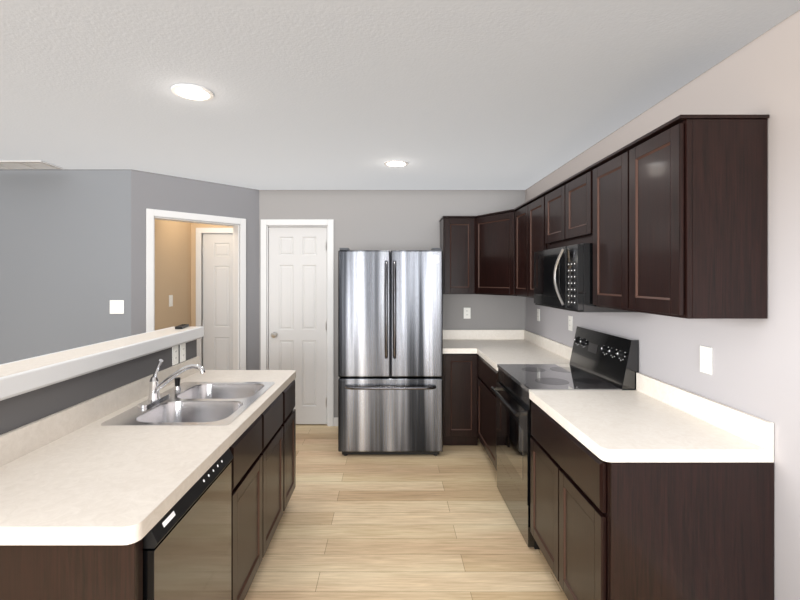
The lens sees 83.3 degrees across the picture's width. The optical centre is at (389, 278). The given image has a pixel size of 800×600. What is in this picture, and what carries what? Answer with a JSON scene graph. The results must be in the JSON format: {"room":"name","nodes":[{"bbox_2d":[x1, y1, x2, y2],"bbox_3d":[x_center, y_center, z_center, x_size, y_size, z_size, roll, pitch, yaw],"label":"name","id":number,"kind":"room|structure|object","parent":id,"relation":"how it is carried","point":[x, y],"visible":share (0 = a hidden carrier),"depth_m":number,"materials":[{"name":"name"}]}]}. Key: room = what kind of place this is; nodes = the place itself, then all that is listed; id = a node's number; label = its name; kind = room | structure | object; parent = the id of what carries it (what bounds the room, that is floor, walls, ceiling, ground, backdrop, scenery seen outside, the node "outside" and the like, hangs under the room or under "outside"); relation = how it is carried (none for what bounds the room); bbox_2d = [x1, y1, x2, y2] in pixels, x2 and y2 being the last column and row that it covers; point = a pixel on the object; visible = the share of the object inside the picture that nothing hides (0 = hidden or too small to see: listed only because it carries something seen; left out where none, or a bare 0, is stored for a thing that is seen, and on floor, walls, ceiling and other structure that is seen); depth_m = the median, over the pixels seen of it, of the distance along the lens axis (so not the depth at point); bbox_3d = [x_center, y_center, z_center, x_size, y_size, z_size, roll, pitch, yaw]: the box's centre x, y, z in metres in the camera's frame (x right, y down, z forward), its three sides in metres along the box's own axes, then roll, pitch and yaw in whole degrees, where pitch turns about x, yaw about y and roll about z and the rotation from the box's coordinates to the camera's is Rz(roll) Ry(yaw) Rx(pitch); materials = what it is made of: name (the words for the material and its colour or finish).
{"room":"kitchen","nodes":[
{"label":"kitchen","id":0,"kind":"room"},
{"bbox_2d":[0,340,196,434],"bbox_3d":[-1.405,0.960,2.141,0.130,1.180,1.958,0,0,0],"label":"half wall","id":1,"kind":"structure","parent":0,"point":[17,411],"depth_m":1.93,"materials":[{"name":"grey paint"}]},
{"bbox_2d":[0,327,203,400],"bbox_3d":[-1.405,0.372,2.141,0.218,0.084,1.998,0,0,0],"label":"bar ledge","id":2,"kind":"structure","parent":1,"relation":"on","point":[20,377],"depth_m":1.95,"materials":[{"name":"beige laminate"}]},
{"bbox_2d":[175,324,188,328],"bbox_3d":[-1.400,0.319,3.030,0.044,0.018,0.170,0,0,-10],"label":"remote control","id":3,"kind":"object","parent":2,"relation":"on","point":[181,326],"visible":1,"depth_m":3.00,"materials":[{"name":"black plastic"}]},
{"bbox_2d":[172,345,177,365],"bbox_3d":[-1.334,0.474,2.800,0.007,0.115,0.072,0,0,0],"label":"outlet","id":4,"kind":"object","parent":1,"relation":"attached to","point":[174,355],"visible":0.88,"depth_m":2.79,"materials":[{"name":"white plastic"}]},
{"bbox_2d":[180,343,185,362],"bbox_3d":[-1.334,0.474,2.900,0.007,0.115,0.072,0,0,0],"label":"outlet","id":5,"kind":"object","parent":1,"relation":"attached to","point":[182,352],"visible":0.9,"depth_m":2.89,"materials":[{"name":"white plastic"}]},
{"bbox_2d":[0,10,799,599],"bbox_3d":[-2.085,0.305,0.925,7.270,2.490,9.290,0,0,0],"label":"wall","id":6,"kind":"structure","parent":0,"point":[72,252],"depth_m":3.86,"materials":[{"name":"paint"}]},
{"bbox_2d":[110,300,123,313],"bbox_3d":[-2.340,0.240,3.853,0.120,0.115,0.010,0,0,0],"label":"light switch","id":7,"kind":"object","parent":6,"relation":"attached to","point":[116,306],"visible":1,"depth_m":3.85,"materials":[{"name":"white plastic"}]},
{"bbox_2d":[169,295,172,306],"bbox_3d":[-2.213,0.220,4.550,0.010,0.115,0.072,0,0,0],"label":"light switch","id":8,"kind":"object","parent":6,"relation":"attached to","point":[170,300],"visible":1,"depth_m":4.54,"materials":[{"name":"white plastic"}]},
{"bbox_2d":[203,234,232,369],"bbox_3d":[-1.746,0.516,5.020,0.702,2.043,0.110,0,0,0],"label":"hall door","id":9,"kind":"structure","parent":6,"relation":"in","point":[218,300],"depth_m":5.04,"materials":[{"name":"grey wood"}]},
{"bbox_2d":[146,209,337,425],"bbox_3d":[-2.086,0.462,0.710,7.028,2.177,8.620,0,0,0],"label":"door frame","id":10,"kind":"structure","parent":6,"relation":"attached to","point":[239,295],"depth_m":4.73,"materials":[{"name":"grey wood"}]},
{"bbox_2d":[269,227,326,423],"bbox_3d":[-0.977,0.494,4.750,0.615,2.087,0.110,0,0,0],"label":"pantry door","id":11,"kind":"structure","parent":6,"relation":"in","point":[298,300],"depth_m":4.77,"materials":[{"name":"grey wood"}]},
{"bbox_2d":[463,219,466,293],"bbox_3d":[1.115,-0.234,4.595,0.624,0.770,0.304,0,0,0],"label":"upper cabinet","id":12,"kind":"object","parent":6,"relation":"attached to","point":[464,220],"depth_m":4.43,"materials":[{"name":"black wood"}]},
{"bbox_2d":[464,308,470,318],"bbox_3d":[0.813,0.360,4.744,0.072,0.115,0.007,0,0,0],"label":"outlet","id":13,"kind":"object","parent":6,"relation":"attached to","point":[467,313],"visible":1,"depth_m":4.74,"materials":[{"name":"white plastic"}]},
{"bbox_2d":[467,207,554,297],"bbox_3d":[1.101,-0.234,4.185,0.652,0.770,0.553,0,0,0],"label":"upper cabinet","id":14,"kind":"object","parent":6,"relation":"attached to","point":[502,245],"depth_m":4.05,"materials":[{"name":"black wood"}]},
{"bbox_2d":[537,309,539,320],"bbox_3d":[1.424,0.345,4.320,0.007,0.115,0.072,0,0,0],"label":"outlet","id":15,"kind":"object","parent":6,"relation":"attached to","point":[538,314],"visible":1,"depth_m":4.31,"materials":[{"name":"white plastic"}]},
{"bbox_2d":[568,316,572,330],"bbox_3d":[1.424,0.350,3.555,0.007,0.115,0.072,0,0,0],"label":"outlet","id":16,"kind":"object","parent":6,"relation":"attached to","point":[570,323],"visible":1,"depth_m":3.54,"materials":[{"name":"white plastic"}]},
{"bbox_2d":[534,243,632,311],"bbox_3d":[1.201,-0.006,2.830,0.452,0.377,0.742,0,0,0],"label":"microwave","id":17,"kind":"object","parent":6,"relation":"attached to","point":[563,278],"visible":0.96,"depth_m":2.62,"materials":[{"name":"black metal"}]},
{"bbox_2d":[700,345,711,374],"bbox_3d":[1.423,0.365,2.030,0.010,0.120,0.075,0,0,0],"label":"light switch","id":18,"kind":"object","parent":6,"relation":"attached to","point":[705,359],"visible":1,"depth_m":2.02,"materials":[{"name":"white plastic"}]},
{"bbox_2d":[0,0,799,189],"bbox_3d":[-2.085,-0.980,1.150,7.270,0.080,9.740,0,0,0],"label":"ceiling","id":19,"kind":"structure","parent":0,"point":[434,94],"depth_m":2.14,"materials":[{"name":"white paint"}]},
{"bbox_2d":[0,160,62,168],"bbox_3d":[-3.080,-0.933,3.680,0.640,0.010,0.240,0,0,0],"label":"ceiling vent","id":20,"kind":"object","parent":19,"relation":"in","point":[22,164],"visible":1,"depth_m":3.68,"materials":[{"name":"grey metal"}]},
{"bbox_2d":[171,84,213,100],"bbox_3d":[-0.990,-0.933,2.260,0.200,0.009,0.200,0,0,0],"label":"recessed light","id":21,"kind":"object","parent":19,"relation":"in","point":[193,92],"visible":0.98,"depth_m":2.25,"materials":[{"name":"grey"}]},
{"bbox_2d":[384,160,407,166],"bbox_3d":[0.050,-0.933,3.650,0.200,0.009,0.200,0,0,0],"label":"recessed light","id":22,"kind":"object","parent":19,"relation":"in","point":[395,163],"visible":1,"depth_m":3.63,"materials":[{"name":"white"}]},
{"bbox_2d":[244,424,567,599],"bbox_3d":[-2.085,1.575,1.150,7.270,0.050,9.740,0,0,0],"label":"floor","id":23,"kind":"structure","parent":0,"point":[442,525],"depth_m":2.73,"materials":[{"name":"brown wood"}]},
{"bbox_2d":[0,437,239,599],"bbox_3d":[-0.992,1.117,1.556,0.676,0.866,0.733,0,0,0],"label":"base cabinet","id":24,"kind":"object","parent":23,"relation":"on","point":[27,572],"depth_m":1.19,"materials":[{"name":"black"}]},
{"bbox_2d":[0,356,295,544],"bbox_3d":[-0.994,0.609,2.146,0.688,0.148,1.988,0,0,0],"label":"countertop","id":25,"kind":"structure","parent":24,"relation":"on","point":[78,474],"depth_m":1.54,"materials":[{"name":"beige laminate"}]},
{"bbox_2d":[137,359,204,407],"bbox_3d":[-1.099,0.520,2.394,0.293,0.222,0.395,0,0,0],"label":"faucet","id":26,"kind":"object","parent":25,"relation":"on","point":[155,395],"visible":1,"depth_m":2.31,"materials":[{"name":"silver metal"}]},
{"bbox_2d":[101,382,274,425],"bbox_3d":[-0.981,0.730,2.352,0.562,0.197,0.816,0,0,0],"label":"sink","id":27,"kind":"object","parent":25,"relation":"in","point":[206,403],"visible":0.58,"depth_m":2.33,"materials":[{"name":"silver metal"}]},
{"bbox_2d":[143,448,232,599],"bbox_3d":[-0.971,1.119,1.543,0.659,0.862,0.604,0,0,0],"label":"dishwasher","id":28,"kind":"object","parent":23,"relation":"on","point":[187,546],"visible":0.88,"depth_m":1.51,"materials":[{"name":"black"}]},
{"bbox_2d":[240,386,287,599],"bbox_3d":[-0.992,1.117,2.346,0.676,0.866,0.981,0,0,0],"label":"base cabinet","id":29,"kind":"object","parent":23,"relation":"on","point":[262,447],"depth_m":2.29,"materials":[{"name":"black wood"}]},
{"bbox_2d":[288,380,295,501],"bbox_3d":[-0.992,1.117,2.915,0.676,0.866,0.425,0,0,0],"label":"base cabinet","id":30,"kind":"object","parent":23,"relation":"on","point":[291,387],"depth_m":3.01,"materials":[{"name":"black wood"}]},
{"bbox_2d":[338,248,442,455],"bbox_3d":[0.004,0.639,4.271,0.912,1.822,0.859,0,0,0],"label":"refrigerator","id":31,"kind":"object","parent":23,"relation":"on","point":[390,352],"visible":1,"depth_m":3.91,"materials":[{"name":"grey metal"}]},
{"bbox_2d":[491,326,638,548],"bbox_3d":[1.079,0.950,2.958,0.693,1.200,0.757,0,0,0],"label":"range","id":32,"kind":"object","parent":23,"relation":"on","point":[601,360],"visible":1,"depth_m":2.84,"materials":[{"name":"black metal"}]},
{"bbox_2d":[442,354,773,599],"bbox_3d":[0.949,1.117,3.208,0.957,0.866,3.077,0,0,0],"label":"base cabinet","id":33,"kind":"object","parent":23,"relation":"on","point":[600,529],"visible":0.71,"depth_m":1.67,"materials":[{"name":"black wood"}]},
{"bbox_2d":[443,330,470,353],"bbox_3d":[0.621,0.609,4.425,0.300,0.147,0.644,0,0,0],"label":"countertop","id":34,"kind":"structure","parent":33,"relation":"on","point":[454,341],"depth_m":4.54,"materials":[{"name":"beige laminate"}]},
{"bbox_2d":[471,330,572,370],"bbox_3d":[1.099,0.609,4.045,0.657,0.147,1.404,0,0,0],"label":"countertop","id":35,"kind":"structure","parent":33,"relation":"on","point":[496,347],"depth_m":4.05,"materials":[{"name":"beige laminate"}]},
{"bbox_2d":[529,373,773,461],"bbox_3d":[1.111,0.609,2.123,0.632,0.147,0.899,0,0,0],"label":"countertop","id":36,"kind":"structure","parent":33,"relation":"on","point":[649,419],"depth_m":1.91,"materials":[{"name":"beige laminate"}]}
]}

